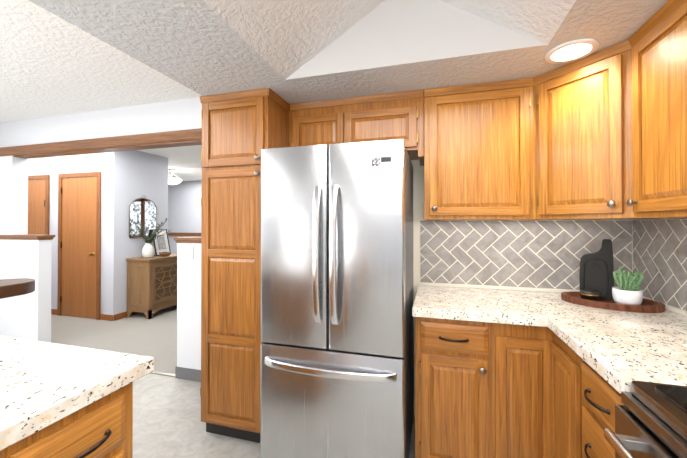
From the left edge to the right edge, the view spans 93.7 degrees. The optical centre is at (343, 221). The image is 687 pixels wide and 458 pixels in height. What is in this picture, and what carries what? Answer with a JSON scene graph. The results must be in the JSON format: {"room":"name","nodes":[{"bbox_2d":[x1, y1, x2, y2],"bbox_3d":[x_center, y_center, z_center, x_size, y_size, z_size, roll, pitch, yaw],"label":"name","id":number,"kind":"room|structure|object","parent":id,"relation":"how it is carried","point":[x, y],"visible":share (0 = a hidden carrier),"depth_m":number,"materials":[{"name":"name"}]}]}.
{"room":"kitchen","nodes":[
{"label":"kitchen","id":0,"kind":"room"},
{"bbox_2d":[28,151,121,318],"bbox_3d":[-5.375,0.169,5.178,4.530,2.470,0.120,0,0,16],"label":"wall","id":1,"kind":"structure","parent":0,"point":[108,165],"depth_m":4.57,"materials":[{"name":"grey paint"}]},
{"bbox_2d":[28,172,100,319],"bbox_3d":[-4.590,0.347,4.848,2.380,2.094,0.082,0,0,16],"label":"wooden door","id":2,"kind":"structure","parent":1,"relation":"attached to","point":[79,245],"depth_m":4.68,"materials":[{"name":"brown wood"}]},
{"bbox_2d":[51,305,176,373],"bbox_3d":[-2.358,1.428,5.556,10.120,0.058,4.680,0,0,16],"label":"floor","id":3,"kind":"structure","parent":0,"point":[155,336],"depth_m":3.94,"materials":[{"name":"beige carpet"}]},
{"bbox_2d":[126,253,176,318],"bbox_3d":[-2.786,0.975,5.172,0.430,0.862,1.190,0,0,16],"label":"sideboard","id":4,"kind":"object","parent":3,"relation":"on","point":[151,286],"visible":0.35,"depth_m":4.66,"materials":[{"name":"brown wood"}]},
{"bbox_2d":[135,218,171,257],"bbox_3d":[-2.837,0.243,4.760,0.473,0.594,0.690,0,0,16],"label":"vase","id":5,"kind":"object","parent":4,"relation":"on","point":[148,251],"visible":1,"depth_m":4.75,"materials":[{"name":"white ceramic"}]},
{"bbox_2d":[151,229,170,255],"bbox_3d":[-2.939,0.338,5.194,0.106,0.410,0.290,0,0,16],"label":"picture frame","id":6,"kind":"object","parent":4,"relation":"on","point":[161,243],"visible":0.85,"depth_m":5.21,"materials":[{"name":"white paper"}]},
{"bbox_2d":[159,252,170,255],"bbox_3d":[-2.763,0.505,4.982,0.164,0.073,0.164,0,0,16],"label":"bowl","id":7,"kind":"object","parent":4,"relation":"on","point":[164,253],"visible":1,"depth_m":4.94,"materials":[{"name":"brown wood"}]},
{"bbox_2d":[121,150,167,312],"bbox_3d":[-3.124,0.168,5.030,0.120,2.470,0.830,0,0,16],"label":"wall","id":8,"kind":"structure","parent":0,"point":[145,174],"depth_m":4.88,"materials":[{"name":"grey paint"}]},
{"bbox_2d":[111,311,140,320],"bbox_3d":[-3.079,1.354,4.940,0.012,0.082,0.962,0,0,16],"label":"baseboard","id":9,"kind":"structure","parent":8,"relation":"attached to","point":[124,314],"depth_m":4.58,"materials":[{"name":"brown wood"}]},
{"bbox_2d":[129,195,156,238],"bbox_3d":[-3.074,-0.067,4.950,0.017,0.663,0.494,0,0,16],"label":"arched mirror","id":10,"kind":"object","parent":8,"relation":"attached to","point":[142,210],"visible":0.9,"depth_m":4.92,"materials":[{"name":"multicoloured mirror"}]},
{"bbox_2d":[168,180,201,252],"bbox_3d":[-1.732,0.188,7.758,10.120,2.470,0.120,0,0,16],"label":"wall","id":11,"kind":"structure","parent":0,"point":[184,206],"depth_m":8.39,"materials":[{"name":"grey paint"}]},
{"bbox_2d":[168,232,200,235],"bbox_3d":[-3.256,0.336,8.102,7.000,0.080,0.048,0,0,16],"label":"trim","id":12,"kind":"structure","parent":11,"relation":"attached to","point":[182,234],"depth_m":8.33,"materials":[{"name":"brown wood"}]},
{"bbox_2d":[132,373,414,457],"bbox_3d":[-1.748,1.393,0.277,6.050,0.050,5.140,0,0,16],"label":"floor","id":13,"kind":"structure","parent":0,"point":[167,423],"depth_m":2.16,"materials":[{"name":"grey tile"}]},
{"bbox_2d":[0,441,19,457],"bbox_3d":[-1.111,0.929,0.475,0.648,0.882,0.615,0,0,16],"label":"base cabinet","id":14,"kind":"object","parent":13,"relation":"on","point":[13,451],"depth_m":0.71,"materials":[{"name":"brown wood"}]},
{"bbox_2d":[0,335,153,450],"bbox_3d":[-1.511,0.460,0.034,1.158,0.046,2.450,0,0,16],"label":"countertop","id":15,"kind":"structure","parent":14,"relation":"on","point":[43,384],"depth_m":0.91,"materials":[{"name":"stone"}]},
{"bbox_2d":[20,382,132,457],"bbox_3d":[-0.982,0.932,0.925,0.648,0.882,0.320,0,0,16],"label":"base cabinet","id":16,"kind":"object","parent":13,"relation":"on","point":[102,427],"depth_m":0.86,"materials":[{"name":"brown wood"}]},
{"bbox_2d":[200,88,289,442],"bbox_3d":[-0.602,0.294,2.264,0.496,2.178,0.661,0,0,16],"label":"pantry cabinet","id":17,"kind":"object","parent":13,"relation":"on","point":[241,130],"visible":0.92,"depth_m":1.99,"materials":[{"name":"brown wood"}]},
{"bbox_2d":[260,139,413,457],"bbox_3d":[0.010,0.493,1.980,0.780,1.775,0.812,0,0,16],"label":"fridge","id":18,"kind":"object","parent":13,"relation":"on","point":[337,353],"visible":1,"depth_m":1.64,"materials":[{"name":"grey metal"}]},
{"bbox_2d":[415,317,623,457],"bbox_3d":[0.969,0.936,1.495,1.250,0.882,1.268,0,0,16],"label":"base cabinet","id":19,"kind":"object","parent":13,"relation":"on","point":[489,390],"visible":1,"depth_m":1.56,"materials":[{"name":"brown wood"}]},
{"bbox_2d":[412,285,686,393],"bbox_3d":[0.962,0.470,1.501,1.258,0.046,1.264,0,0,16],"label":"countertop","id":20,"kind":"structure","parent":19,"relation":"on","point":[619,351],"depth_m":1.41,"materials":[{"name":"beige stone"}]},
{"bbox_2d":[561,291,664,312],"bbox_3d":[1.435,0.432,1.739,0.415,0.032,0.314,0,0,16],"label":"wood tray","id":21,"kind":"object","parent":20,"relation":"on","point":[644,306],"visible":0.71,"depth_m":1.65,"materials":[{"name":"brown wood"}]},
{"bbox_2d":[580,289,600,300],"bbox_3d":[1.350,0.406,1.760,0.091,0.053,0.091,0,0,16],"label":"candle tin","id":22,"kind":"object","parent":21,"relation":"on","point":[590,294],"visible":0.98,"depth_m":1.73,"materials":[{"name":"grey"}]},
{"bbox_2d":[579,239,613,299],"bbox_3d":[1.423,0.267,1.812,0.152,0.333,0.056,0,-1,38],"label":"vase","id":23,"kind":"object","parent":21,"relation":"on","point":[596,270],"visible":0.79,"depth_m":1.78,"materials":[{"name":"black painted wood"}]},
{"bbox_2d":[612,267,643,304],"bbox_3d":[1.464,0.334,1.671,0.136,0.196,0.120,0,0,16],"label":"succulent pot","id":24,"kind":"object","parent":21,"relation":"on","point":[627,290],"visible":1,"depth_m":1.64,"materials":[{"name":"white ceramic"}]},
{"bbox_2d":[604,381,686,457],"bbox_3d":[0.940,0.810,0.446,0.700,1.120,0.763,0,0,16],"label":"range","id":25,"kind":"object","parent":13,"relation":"on","point":[650,419],"visible":1,"depth_m":0.79,"materials":[{"name":"grey metal"}]},
{"bbox_2d":[0,97,632,415],"bbox_3d":[-2.989,0.156,3.354,10.120,2.470,0.140,0,0,16],"label":"wall","id":26,"kind":"structure","parent":0,"point":[26,316],"depth_m":3.26,"materials":[{"name":"beige paint"}]},
{"bbox_2d":[0,234,200,242],"bbox_3d":[-2.277,0.169,3.151,3.216,0.050,0.170,0,0,16],"label":"trim","id":27,"kind":"structure","parent":26,"relation":"on","point":[50,237],"depth_m":3.35,"materials":[{"name":"brown wood"}]},
{"bbox_2d":[0,128,201,158],"bbox_3d":[-2.257,-0.742,3.151,3.173,0.093,0.220,0,0,16],"label":"trim","id":28,"kind":"structure","parent":26,"relation":"attached to","point":[180,138],"depth_m":3.08,"materials":[{"name":"brown wood"}]},
{"bbox_2d":[150,371,174,376],"bbox_3d":[-2.318,1.384,3.109,1.760,0.011,0.035,0,0,16],"label":"trim","id":29,"kind":"structure","parent":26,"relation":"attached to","point":[163,373],"depth_m":2.91,"materials":[{"name":"beige"}]},
{"bbox_2d":[175,366,200,381],"bbox_3d":[-2.278,1.339,3.138,3.216,0.100,0.128,0,0,16],"label":"baseboard","id":30,"kind":"structure","parent":26,"relation":"attached to","point":[188,374],"depth_m":2.81,"materials":[{"name":"grey"}]},
{"bbox_2d":[289,90,423,165],"bbox_3d":[0.095,-0.594,2.217,0.903,0.403,0.381,0,0,16],"label":"upper cabinet","id":31,"kind":"object","parent":26,"relation":"attached to","point":[391,116],"visible":0.6,"depth_m":2.06,"materials":[{"name":"brown wood"}]},
{"bbox_2d":[424,41,627,219],"bbox_3d":[1.075,-0.404,1.805,1.208,0.788,0.633,0,0,16],"label":"upper cabinet","id":32,"kind":"object","parent":26,"relation":"attached to","point":[600,135],"depth_m":1.80,"materials":[{"name":"brown wood"}]},
{"bbox_2d":[0,0,667,180],"bbox_3d":[-3.121,-1.021,3.119,10.240,0.460,9.820,0,0,16],"label":"ceiling","id":33,"kind":"structure","parent":0,"point":[295,51],"depth_m":1.65,"materials":[{"name":"grey paint"}]},
{"bbox_2d":[168,169,181,184],"bbox_3d":[-3.490,-0.892,6.562,0.364,0.323,0.364,0,0,16],"label":"ceiling lamp","id":34,"kind":"object","parent":33,"relation":"hanging from","point":[178,180],"visible":0.83,"depth_m":6.49,"materials":[{"name":"white metal"}]},
{"bbox_2d":[544,38,599,63],"bbox_3d":[1.071,-0.796,1.516,0.216,0.011,0.216,0,0,16],"label":"recessed light","id":35,"kind":"object","parent":33,"relation":"in","point":[571,51],"visible":0.98,"depth_m":1.50,"materials":[{"name":"white plastic"}]},
{"bbox_3d":[-2.140,0.864,0.164,0.120,1.008,2.260,0,0,16],"label":"wall","id":36,"kind":"structure","parent":0,"visible":0},
{"bbox_2d":[0,278,34,298],"bbox_3d":[-2.071,0.329,0.410,0.260,0.060,2.765,0,0,16],"label":"bar ledge","id":37,"kind":"object","parent":36,"relation":"on","point":[15,287],"visible":1,"depth_m":1.60,"materials":[{"name":"brown wood"}]},
{"bbox_3d":[1.762,0.144,1.780,0.120,2.470,9.700,0,0,16],"label":"wall","id":38,"kind":"structure","parent":0,"visible":0},
{"bbox_2d":[418,220,625,291],"bbox_3d":[1.118,0.222,2.102,1.230,0.456,0.029,0,0,16],"label":"tile backsplash","id":39,"kind":"structure","parent":38,"relation":"attached to","point":[535,255],"depth_m":2.11,"materials":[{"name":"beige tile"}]},
{"bbox_2d":[624,0,686,219],"bbox_3d":[1.328,-0.410,1.080,0.323,0.788,0.620,0,0,16],"label":"upper cabinet","id":40,"kind":"object","parent":38,"relation":"attached to","point":[655,56],"depth_m":1.24,"materials":[{"name":"brown wood"}]},
{"bbox_2d":[626,219,686,315],"bbox_3d":[1.452,0.214,0.977,0.029,0.456,2.009,0,0,16],"label":"tile backsplash","id":41,"kind":"structure","parent":38,"relation":"attached to","point":[657,248],"depth_m":1.69,"materials":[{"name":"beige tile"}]}
]}

